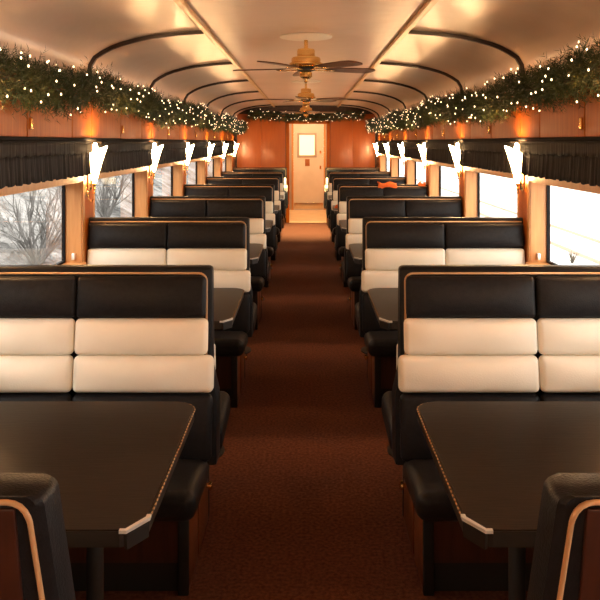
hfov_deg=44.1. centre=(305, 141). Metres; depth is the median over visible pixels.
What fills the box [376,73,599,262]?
wall
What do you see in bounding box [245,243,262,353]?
table
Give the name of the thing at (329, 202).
cushion
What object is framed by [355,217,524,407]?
bench
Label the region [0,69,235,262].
wall
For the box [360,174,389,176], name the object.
cushion
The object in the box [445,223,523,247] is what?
cushion
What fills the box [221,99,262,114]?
trim
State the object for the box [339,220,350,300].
table
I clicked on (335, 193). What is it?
cushion
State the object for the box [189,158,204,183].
window
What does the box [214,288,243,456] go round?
table
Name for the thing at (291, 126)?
door frame
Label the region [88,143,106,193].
wall sconce
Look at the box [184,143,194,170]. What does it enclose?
wall sconce
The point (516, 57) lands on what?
trim
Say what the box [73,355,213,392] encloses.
cushion
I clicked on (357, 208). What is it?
cushion
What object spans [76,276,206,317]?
cushion
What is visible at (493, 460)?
table
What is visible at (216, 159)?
window
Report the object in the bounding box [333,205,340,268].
table
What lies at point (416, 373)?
cushion
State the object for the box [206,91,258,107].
trim
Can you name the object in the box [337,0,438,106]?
trim
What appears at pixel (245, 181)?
cushion
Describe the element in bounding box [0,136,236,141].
trim
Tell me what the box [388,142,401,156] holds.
curtain valance
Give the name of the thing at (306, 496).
floor
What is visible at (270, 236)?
cushion
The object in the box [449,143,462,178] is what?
wall sconce
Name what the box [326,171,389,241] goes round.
bench
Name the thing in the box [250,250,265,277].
cushion
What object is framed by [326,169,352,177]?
cushion
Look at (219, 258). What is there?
cushion
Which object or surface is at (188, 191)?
cushion
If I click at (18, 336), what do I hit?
cushion
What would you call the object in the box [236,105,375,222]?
wall
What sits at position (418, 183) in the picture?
cloth
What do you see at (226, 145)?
wall sconce
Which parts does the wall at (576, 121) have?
overhead panel, overhead panel, overhead panel, pier panel, overhead panel, overhead panel, overhead panel, pier panel, overhead panel, overhead panel, overhead panel, pier panel, overhead panel, overhead panel, overhead panel, pier panel, overhead panel, overhead panel, overhead panel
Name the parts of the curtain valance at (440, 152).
curtain rail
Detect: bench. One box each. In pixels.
[0,265,229,595]
[0,473,75,599]
[87,217,256,407]
[150,196,269,329]
[184,184,277,286]
[206,177,282,259]
[222,171,285,241]
[233,168,288,227]
[323,168,378,227]
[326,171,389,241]
[329,177,405,259]
[334,184,427,286]
[342,196,461,329]
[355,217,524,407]
[382,265,599,595]
[527,473,599,599]
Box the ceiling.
[0,0,599,118]
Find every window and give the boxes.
[0,175,86,264]
[93,166,147,216]
[152,161,182,195]
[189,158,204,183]
[207,155,220,176]
[222,153,231,170]
[380,153,389,170]
[391,155,404,176]
[407,158,422,183]
[429,161,459,195]
[464,166,518,216]
[525,175,599,264]
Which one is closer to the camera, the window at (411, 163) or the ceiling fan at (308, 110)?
the window at (411, 163)
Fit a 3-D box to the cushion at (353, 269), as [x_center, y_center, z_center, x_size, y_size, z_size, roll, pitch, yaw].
[0.598,1.038,6.289,0.512,0.235,0.078,0,0,0]
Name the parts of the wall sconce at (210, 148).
lamp shade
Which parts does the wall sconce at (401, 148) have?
lamp shade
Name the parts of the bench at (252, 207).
frame, corner post, seat, panel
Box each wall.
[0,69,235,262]
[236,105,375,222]
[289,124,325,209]
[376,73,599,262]
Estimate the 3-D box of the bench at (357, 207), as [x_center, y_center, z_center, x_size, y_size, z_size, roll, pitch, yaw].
[0.837,1.015,6.389,1.016,1.090,0.945,0,0,0]
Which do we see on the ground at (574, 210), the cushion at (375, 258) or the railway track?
the railway track
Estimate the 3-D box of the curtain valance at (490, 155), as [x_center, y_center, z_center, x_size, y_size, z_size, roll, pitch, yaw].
[1.327,0.099,5.492,0.066,0.206,1.617,0,0,0]
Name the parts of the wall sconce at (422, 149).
lamp shade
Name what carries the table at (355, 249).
on the floor
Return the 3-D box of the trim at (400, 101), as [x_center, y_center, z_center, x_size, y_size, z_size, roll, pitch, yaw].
[1.007,-0.536,9.999,0.742,0.314,0.040,0,0,0]
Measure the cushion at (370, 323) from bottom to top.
0.235 m
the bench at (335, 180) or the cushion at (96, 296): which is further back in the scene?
the bench at (335, 180)
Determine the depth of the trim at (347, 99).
11.78 m
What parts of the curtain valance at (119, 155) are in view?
curtain rail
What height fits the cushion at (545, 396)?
0.235 m
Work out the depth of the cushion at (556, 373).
2.69 m
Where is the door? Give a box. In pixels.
[294,124,323,209]
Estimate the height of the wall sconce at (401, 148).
0.321 m
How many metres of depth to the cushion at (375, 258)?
4.51 m
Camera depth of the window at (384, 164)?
13.47 m
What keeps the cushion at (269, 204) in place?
on the bench at (267, 190)
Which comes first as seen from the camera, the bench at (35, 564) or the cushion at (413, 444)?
the bench at (35, 564)
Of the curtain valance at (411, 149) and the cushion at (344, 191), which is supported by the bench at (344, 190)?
the cushion at (344, 191)
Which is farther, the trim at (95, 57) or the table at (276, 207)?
the table at (276, 207)
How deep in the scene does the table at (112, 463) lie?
1.91 m
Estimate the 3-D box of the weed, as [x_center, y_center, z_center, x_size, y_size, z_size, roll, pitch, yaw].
[6.032,2.623,16.830,0.328,0.326,0.279,0,0,33]
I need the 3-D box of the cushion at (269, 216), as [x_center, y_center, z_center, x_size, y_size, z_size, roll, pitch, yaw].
[-0.596,0.851,8.112,0.516,0.131,0.069,0,0,0]
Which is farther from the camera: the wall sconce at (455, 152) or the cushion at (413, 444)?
the wall sconce at (455, 152)
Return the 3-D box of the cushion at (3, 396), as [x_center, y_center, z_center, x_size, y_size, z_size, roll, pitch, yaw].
[-1.099,1.038,2.689,0.485,0.235,0.078,0,0,0]
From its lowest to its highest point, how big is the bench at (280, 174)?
1.090 m
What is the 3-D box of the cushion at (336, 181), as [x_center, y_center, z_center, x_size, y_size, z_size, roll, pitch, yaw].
[0.613,0.577,9.954,0.482,0.150,0.059,0,0,0]
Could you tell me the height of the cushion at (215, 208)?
0.150 m
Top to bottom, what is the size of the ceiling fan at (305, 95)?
0.316 m
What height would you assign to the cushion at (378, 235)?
0.150 m
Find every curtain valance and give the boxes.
[0,141,92,188]
[93,141,153,173]
[154,141,186,164]
[189,142,208,159]
[210,142,223,156]
[225,142,234,153]
[377,142,386,153]
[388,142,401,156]
[403,142,422,159]
[425,141,457,164]
[458,141,518,173]
[519,141,599,186]
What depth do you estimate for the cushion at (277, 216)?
9.86 m
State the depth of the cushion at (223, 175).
11.74 m
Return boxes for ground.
[0,159,212,264]
[399,159,599,264]
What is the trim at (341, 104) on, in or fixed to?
attached to the wall at (576, 121)
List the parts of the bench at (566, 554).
panel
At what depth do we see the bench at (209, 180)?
9.94 m
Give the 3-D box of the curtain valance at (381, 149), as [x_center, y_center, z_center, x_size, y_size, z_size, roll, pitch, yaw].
[1.327,0.099,12.691,0.066,0.206,1.617,0,0,0]
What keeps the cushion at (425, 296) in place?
on the bench at (466, 332)
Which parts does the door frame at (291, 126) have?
door casing, door casing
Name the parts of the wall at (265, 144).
bulkhead panel, bulkhead panel, door casing, door casing, door casing, bulkhead panel, bulkhead panel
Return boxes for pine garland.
[0,42,248,135]
[243,109,366,123]
[365,34,599,136]
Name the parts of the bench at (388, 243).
seat, panel, corner post, seat, frame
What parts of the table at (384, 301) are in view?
foot plate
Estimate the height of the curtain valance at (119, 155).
0.206 m
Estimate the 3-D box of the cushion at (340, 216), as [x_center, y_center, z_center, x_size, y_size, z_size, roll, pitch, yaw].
[0.596,0.851,8.112,0.516,0.131,0.069,0,0,0]
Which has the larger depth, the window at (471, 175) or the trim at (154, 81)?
the trim at (154, 81)
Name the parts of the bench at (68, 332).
frame, seat, corner post, panel, corner post, knob, backrest, seat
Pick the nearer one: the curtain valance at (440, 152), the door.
the curtain valance at (440, 152)
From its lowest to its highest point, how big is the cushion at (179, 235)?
0.150 m
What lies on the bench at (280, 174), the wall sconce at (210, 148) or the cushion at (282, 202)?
the cushion at (282, 202)
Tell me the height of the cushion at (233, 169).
0.150 m
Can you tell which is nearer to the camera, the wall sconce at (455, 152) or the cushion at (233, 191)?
the wall sconce at (455, 152)
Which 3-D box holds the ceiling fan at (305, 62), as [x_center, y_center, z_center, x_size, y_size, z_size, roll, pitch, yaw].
[-0.009,-0.554,4.998,0.980,0.316,0.953,0,0,0]
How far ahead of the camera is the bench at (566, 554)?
1.00 m
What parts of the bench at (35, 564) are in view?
panel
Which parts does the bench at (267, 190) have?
frame, panel, seat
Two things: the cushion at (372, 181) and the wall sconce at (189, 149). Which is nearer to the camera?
the wall sconce at (189, 149)
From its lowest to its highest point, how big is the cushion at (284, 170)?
0.150 m
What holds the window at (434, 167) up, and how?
in the wall at (576, 121)
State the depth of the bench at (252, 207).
6.33 m
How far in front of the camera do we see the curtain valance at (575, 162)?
3.75 m
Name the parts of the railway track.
rail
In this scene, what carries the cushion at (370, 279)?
on the bench at (388, 243)
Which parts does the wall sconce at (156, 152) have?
plate, lamp shade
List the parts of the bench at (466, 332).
seat, backrest, knob, corner post, panel, corner post, seat, frame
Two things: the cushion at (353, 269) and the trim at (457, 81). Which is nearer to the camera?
the cushion at (353, 269)
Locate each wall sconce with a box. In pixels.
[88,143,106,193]
[149,143,162,178]
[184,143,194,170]
[206,143,213,165]
[221,143,227,161]
[234,143,238,159]
[373,143,377,159]
[384,143,390,161]
[398,143,405,165]
[417,143,427,170]
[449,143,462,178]
[505,143,523,193]
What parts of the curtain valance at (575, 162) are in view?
curtain rail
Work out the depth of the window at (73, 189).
4.47 m
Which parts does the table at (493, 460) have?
leg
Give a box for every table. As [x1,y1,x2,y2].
[0,401,194,599]
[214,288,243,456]
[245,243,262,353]
[261,220,272,300]
[271,205,278,268]
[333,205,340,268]
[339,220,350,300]
[349,243,366,353]
[368,288,397,456]
[417,401,599,599]
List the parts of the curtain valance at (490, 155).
curtain rail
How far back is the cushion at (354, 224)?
6.31 m
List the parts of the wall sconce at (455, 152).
lamp shade, plate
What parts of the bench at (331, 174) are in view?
frame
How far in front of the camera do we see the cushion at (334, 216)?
9.86 m
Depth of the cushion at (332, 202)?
9.89 m
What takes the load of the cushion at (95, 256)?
on the bench at (222, 243)
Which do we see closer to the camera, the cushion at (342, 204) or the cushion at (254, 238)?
the cushion at (254, 238)
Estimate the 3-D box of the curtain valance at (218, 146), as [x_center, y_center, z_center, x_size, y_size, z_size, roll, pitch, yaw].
[-1.327,0.099,10.892,0.066,0.206,1.617,0,0,0]
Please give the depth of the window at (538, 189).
4.47 m
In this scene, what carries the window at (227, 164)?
in the wall at (107, 126)
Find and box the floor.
[75,210,527,599]
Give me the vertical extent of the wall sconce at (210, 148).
0.321 m
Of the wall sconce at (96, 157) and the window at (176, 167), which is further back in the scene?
the window at (176, 167)
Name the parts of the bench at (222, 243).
frame, seat, corner post, panel, seat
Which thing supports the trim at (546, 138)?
attached to the wall at (576, 121)
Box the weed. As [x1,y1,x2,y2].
[564,251,578,263]
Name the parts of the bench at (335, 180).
frame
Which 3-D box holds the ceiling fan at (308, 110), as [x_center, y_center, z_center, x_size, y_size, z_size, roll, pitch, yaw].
[-0.028,-0.554,12.325,0.953,0.316,0.980,0,0,40]
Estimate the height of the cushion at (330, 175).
0.150 m
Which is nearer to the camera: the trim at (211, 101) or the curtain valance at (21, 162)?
the curtain valance at (21, 162)
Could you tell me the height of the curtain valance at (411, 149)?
0.206 m
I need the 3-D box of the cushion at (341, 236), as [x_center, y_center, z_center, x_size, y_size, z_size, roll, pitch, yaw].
[0.598,1.038,8.089,0.512,0.235,0.078,0,0,0]
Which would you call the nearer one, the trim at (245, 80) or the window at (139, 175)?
the window at (139, 175)
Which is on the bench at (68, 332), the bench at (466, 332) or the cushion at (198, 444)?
the cushion at (198, 444)
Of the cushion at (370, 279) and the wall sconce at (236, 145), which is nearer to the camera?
the cushion at (370, 279)
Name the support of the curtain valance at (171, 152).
attached to the wall at (107, 126)
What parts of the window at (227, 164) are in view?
pane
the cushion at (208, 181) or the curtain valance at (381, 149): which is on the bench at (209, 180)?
the cushion at (208, 181)
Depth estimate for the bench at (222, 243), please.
4.53 m
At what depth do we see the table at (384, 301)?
3.69 m
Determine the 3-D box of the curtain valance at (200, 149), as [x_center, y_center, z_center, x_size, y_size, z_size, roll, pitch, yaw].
[-1.327,0.099,9.091,0.066,0.206,1.617,0,0,0]
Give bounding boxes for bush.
[0,179,102,264]
[95,173,131,216]
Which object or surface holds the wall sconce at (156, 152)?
attached to the wall at (107, 126)
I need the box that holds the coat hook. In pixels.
[85,187,92,201]
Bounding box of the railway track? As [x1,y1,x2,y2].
[399,173,599,264]
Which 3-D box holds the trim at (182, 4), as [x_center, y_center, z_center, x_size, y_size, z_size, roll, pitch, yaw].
[-0.616,-0.684,3.645,0.041,0.024,21.330,0,0,0]
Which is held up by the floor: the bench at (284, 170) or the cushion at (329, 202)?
the bench at (284, 170)
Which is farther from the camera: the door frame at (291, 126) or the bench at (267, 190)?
the door frame at (291, 126)
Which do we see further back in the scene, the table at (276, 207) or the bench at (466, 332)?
the table at (276, 207)
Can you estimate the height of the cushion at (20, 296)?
0.150 m
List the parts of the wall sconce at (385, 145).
lamp shade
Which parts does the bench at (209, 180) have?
frame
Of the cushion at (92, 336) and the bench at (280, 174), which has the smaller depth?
the cushion at (92, 336)
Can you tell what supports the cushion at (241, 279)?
on the bench at (222, 243)
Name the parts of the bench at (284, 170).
frame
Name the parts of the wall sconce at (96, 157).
plate, bulb, lamp shade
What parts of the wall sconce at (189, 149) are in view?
lamp shade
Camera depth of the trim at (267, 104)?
13.58 m
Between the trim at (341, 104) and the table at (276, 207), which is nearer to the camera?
the table at (276, 207)
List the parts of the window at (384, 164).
pane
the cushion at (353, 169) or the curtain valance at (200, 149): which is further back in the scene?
the cushion at (353, 169)
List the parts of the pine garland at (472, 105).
stem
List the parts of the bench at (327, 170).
frame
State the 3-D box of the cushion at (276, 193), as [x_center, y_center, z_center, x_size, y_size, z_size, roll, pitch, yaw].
[-0.608,0.719,9.932,0.492,0.130,0.063,0,0,0]
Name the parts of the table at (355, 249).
foot plate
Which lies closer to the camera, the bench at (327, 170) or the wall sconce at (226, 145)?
the wall sconce at (226, 145)
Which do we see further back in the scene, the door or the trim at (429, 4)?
the door
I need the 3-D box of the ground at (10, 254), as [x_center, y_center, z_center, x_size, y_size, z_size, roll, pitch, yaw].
[-15.000,-0.873,25.000,30.000,7.266,90.000,0,0,0]
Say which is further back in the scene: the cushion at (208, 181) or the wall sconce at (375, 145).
the wall sconce at (375, 145)
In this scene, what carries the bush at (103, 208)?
on the ground at (10, 254)
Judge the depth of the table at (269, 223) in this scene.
7.26 m
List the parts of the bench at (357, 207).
panel, seat, corner post, frame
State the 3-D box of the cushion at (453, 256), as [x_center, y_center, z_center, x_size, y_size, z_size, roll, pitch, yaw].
[1.099,0.719,4.532,0.485,0.130,0.063,0,0,0]
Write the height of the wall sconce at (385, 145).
0.321 m
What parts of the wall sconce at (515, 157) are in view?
lamp shade, bulb, plate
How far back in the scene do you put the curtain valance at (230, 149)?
12.75 m
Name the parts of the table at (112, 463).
leg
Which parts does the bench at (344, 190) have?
seat, panel, frame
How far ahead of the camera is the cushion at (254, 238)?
6.29 m
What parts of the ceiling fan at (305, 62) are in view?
fan blade, fan blade, fan blade, fan blade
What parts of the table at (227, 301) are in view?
foot plate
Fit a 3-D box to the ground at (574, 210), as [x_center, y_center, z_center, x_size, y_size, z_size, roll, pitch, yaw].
[40.000,2.769,45.000,80.000,0.390,150.000,0,0,0]
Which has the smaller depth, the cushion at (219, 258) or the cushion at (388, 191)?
the cushion at (219, 258)
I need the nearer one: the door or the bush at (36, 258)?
the bush at (36, 258)
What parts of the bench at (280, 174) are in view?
frame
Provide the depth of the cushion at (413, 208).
6.33 m
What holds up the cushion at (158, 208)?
on the bench at (252, 207)
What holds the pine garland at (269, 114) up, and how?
attached to the wall at (265, 144)
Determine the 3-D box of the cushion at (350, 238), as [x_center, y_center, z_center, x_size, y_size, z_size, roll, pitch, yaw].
[0.596,0.851,6.312,0.516,0.131,0.069,0,0,0]
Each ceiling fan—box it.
[233,32,375,82]
[263,80,346,107]
[280,99,335,117]
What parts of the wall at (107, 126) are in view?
overhead panel, overhead panel, overhead panel, pier panel, overhead panel, overhead panel, overhead panel, pier panel, overhead panel, overhead panel, overhead panel, pier panel, overhead panel, overhead panel, overhead panel, pier panel, overhead panel, overhead panel, overhead panel, overhead panel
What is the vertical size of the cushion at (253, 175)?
0.150 m
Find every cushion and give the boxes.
[0,276,76,317]
[0,318,74,354]
[0,355,73,392]
[0,393,71,400]
[72,393,211,461]
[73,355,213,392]
[74,318,207,354]
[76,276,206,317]
[87,248,166,264]
[88,223,166,247]
[150,200,206,216]
[167,223,245,247]
[167,248,246,269]
[184,187,227,195]
[206,179,241,183]
[207,200,262,217]
[214,270,250,291]
[214,293,249,332]
[222,174,251,176]
[229,187,271,200]
[233,169,258,170]
[243,179,277,189]
[249,218,263,233]
[250,234,265,248]
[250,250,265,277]
[252,174,282,182]
[259,169,285,177]
[266,201,272,212]
[266,213,274,225]
[266,226,274,247]
[274,191,278,199]
[274,201,280,209]
[275,211,279,227]
[281,200,283,214]
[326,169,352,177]
[328,200,330,214]
[329,174,359,182]
[331,201,337,209]
[332,211,336,227]
[333,191,337,199]
[334,179,368,189]
[337,213,345,225]
[337,226,345,247]
[339,201,345,212]
[340,187,382,200]
[346,234,361,248]
[346,250,361,277]
[348,218,362,233]
[349,200,404,217]
[353,169,378,170]
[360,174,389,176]
[361,270,397,291]
[362,293,397,332]
[365,248,444,269]
[366,223,444,247]
[370,179,405,183]
[384,187,427,195]
[398,355,538,392]
[400,393,539,461]
[404,318,537,354]
[405,200,461,216]
[405,276,535,317]
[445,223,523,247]
[445,248,524,264]
[535,276,599,317]
[537,318,599,354]
[538,355,599,392]
[540,393,599,400]
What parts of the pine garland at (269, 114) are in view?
stem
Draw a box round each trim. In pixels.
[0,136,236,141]
[87,30,203,71]
[149,62,232,91]
[173,0,274,106]
[183,79,248,102]
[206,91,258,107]
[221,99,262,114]
[233,104,270,116]
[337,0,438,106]
[341,104,379,117]
[347,99,390,113]
[353,91,406,112]
[363,79,427,100]
[375,137,599,141]
[379,62,462,93]
[408,30,524,73]
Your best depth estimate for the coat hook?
4.52 m
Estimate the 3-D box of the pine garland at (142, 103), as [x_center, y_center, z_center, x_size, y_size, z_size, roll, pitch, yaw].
[-1.179,-0.281,8.317,0.318,0.431,11.903,0,0,0]
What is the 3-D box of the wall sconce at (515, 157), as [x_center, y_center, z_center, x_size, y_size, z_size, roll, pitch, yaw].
[1.291,0.166,4.599,0.114,0.321,0.104,0,0,0]
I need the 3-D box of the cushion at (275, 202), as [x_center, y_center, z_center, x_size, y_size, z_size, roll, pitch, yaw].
[-0.596,0.851,9.912,0.516,0.131,0.069,0,0,0]
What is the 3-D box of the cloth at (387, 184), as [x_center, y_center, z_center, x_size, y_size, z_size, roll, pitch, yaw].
[0.900,0.482,8.210,0.216,0.087,0.125,0,0,0]
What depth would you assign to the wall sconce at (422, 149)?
8.18 m
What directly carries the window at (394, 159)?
in the wall at (576, 121)
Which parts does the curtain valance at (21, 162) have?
curtain rail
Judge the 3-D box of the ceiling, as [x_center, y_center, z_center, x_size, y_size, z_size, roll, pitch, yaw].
[0.000,-0.541,5.193,2.718,0.402,24.426,0,0,0]
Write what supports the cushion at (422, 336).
on the bench at (466, 332)
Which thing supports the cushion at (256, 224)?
on the bench at (252, 207)
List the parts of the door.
pane, kick plate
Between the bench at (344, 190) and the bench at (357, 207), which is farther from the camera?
the bench at (344, 190)
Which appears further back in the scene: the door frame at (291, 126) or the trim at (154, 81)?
the door frame at (291, 126)
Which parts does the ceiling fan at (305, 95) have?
fan blade, fan blade, fan blade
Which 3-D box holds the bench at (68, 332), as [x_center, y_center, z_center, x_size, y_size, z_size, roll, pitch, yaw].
[-0.837,1.015,2.789,1.016,1.090,0.945,0,0,0]
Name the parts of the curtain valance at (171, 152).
curtain rail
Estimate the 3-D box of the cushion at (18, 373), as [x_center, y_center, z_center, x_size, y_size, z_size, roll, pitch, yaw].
[-1.099,0.851,2.712,0.485,0.131,0.069,0,0,0]
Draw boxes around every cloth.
[377,181,396,187]
[417,182,425,186]
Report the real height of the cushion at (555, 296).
0.150 m
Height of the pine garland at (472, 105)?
0.443 m
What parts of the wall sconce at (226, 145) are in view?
lamp shade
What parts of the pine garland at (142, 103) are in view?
stem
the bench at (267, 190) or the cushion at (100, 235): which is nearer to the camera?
the cushion at (100, 235)

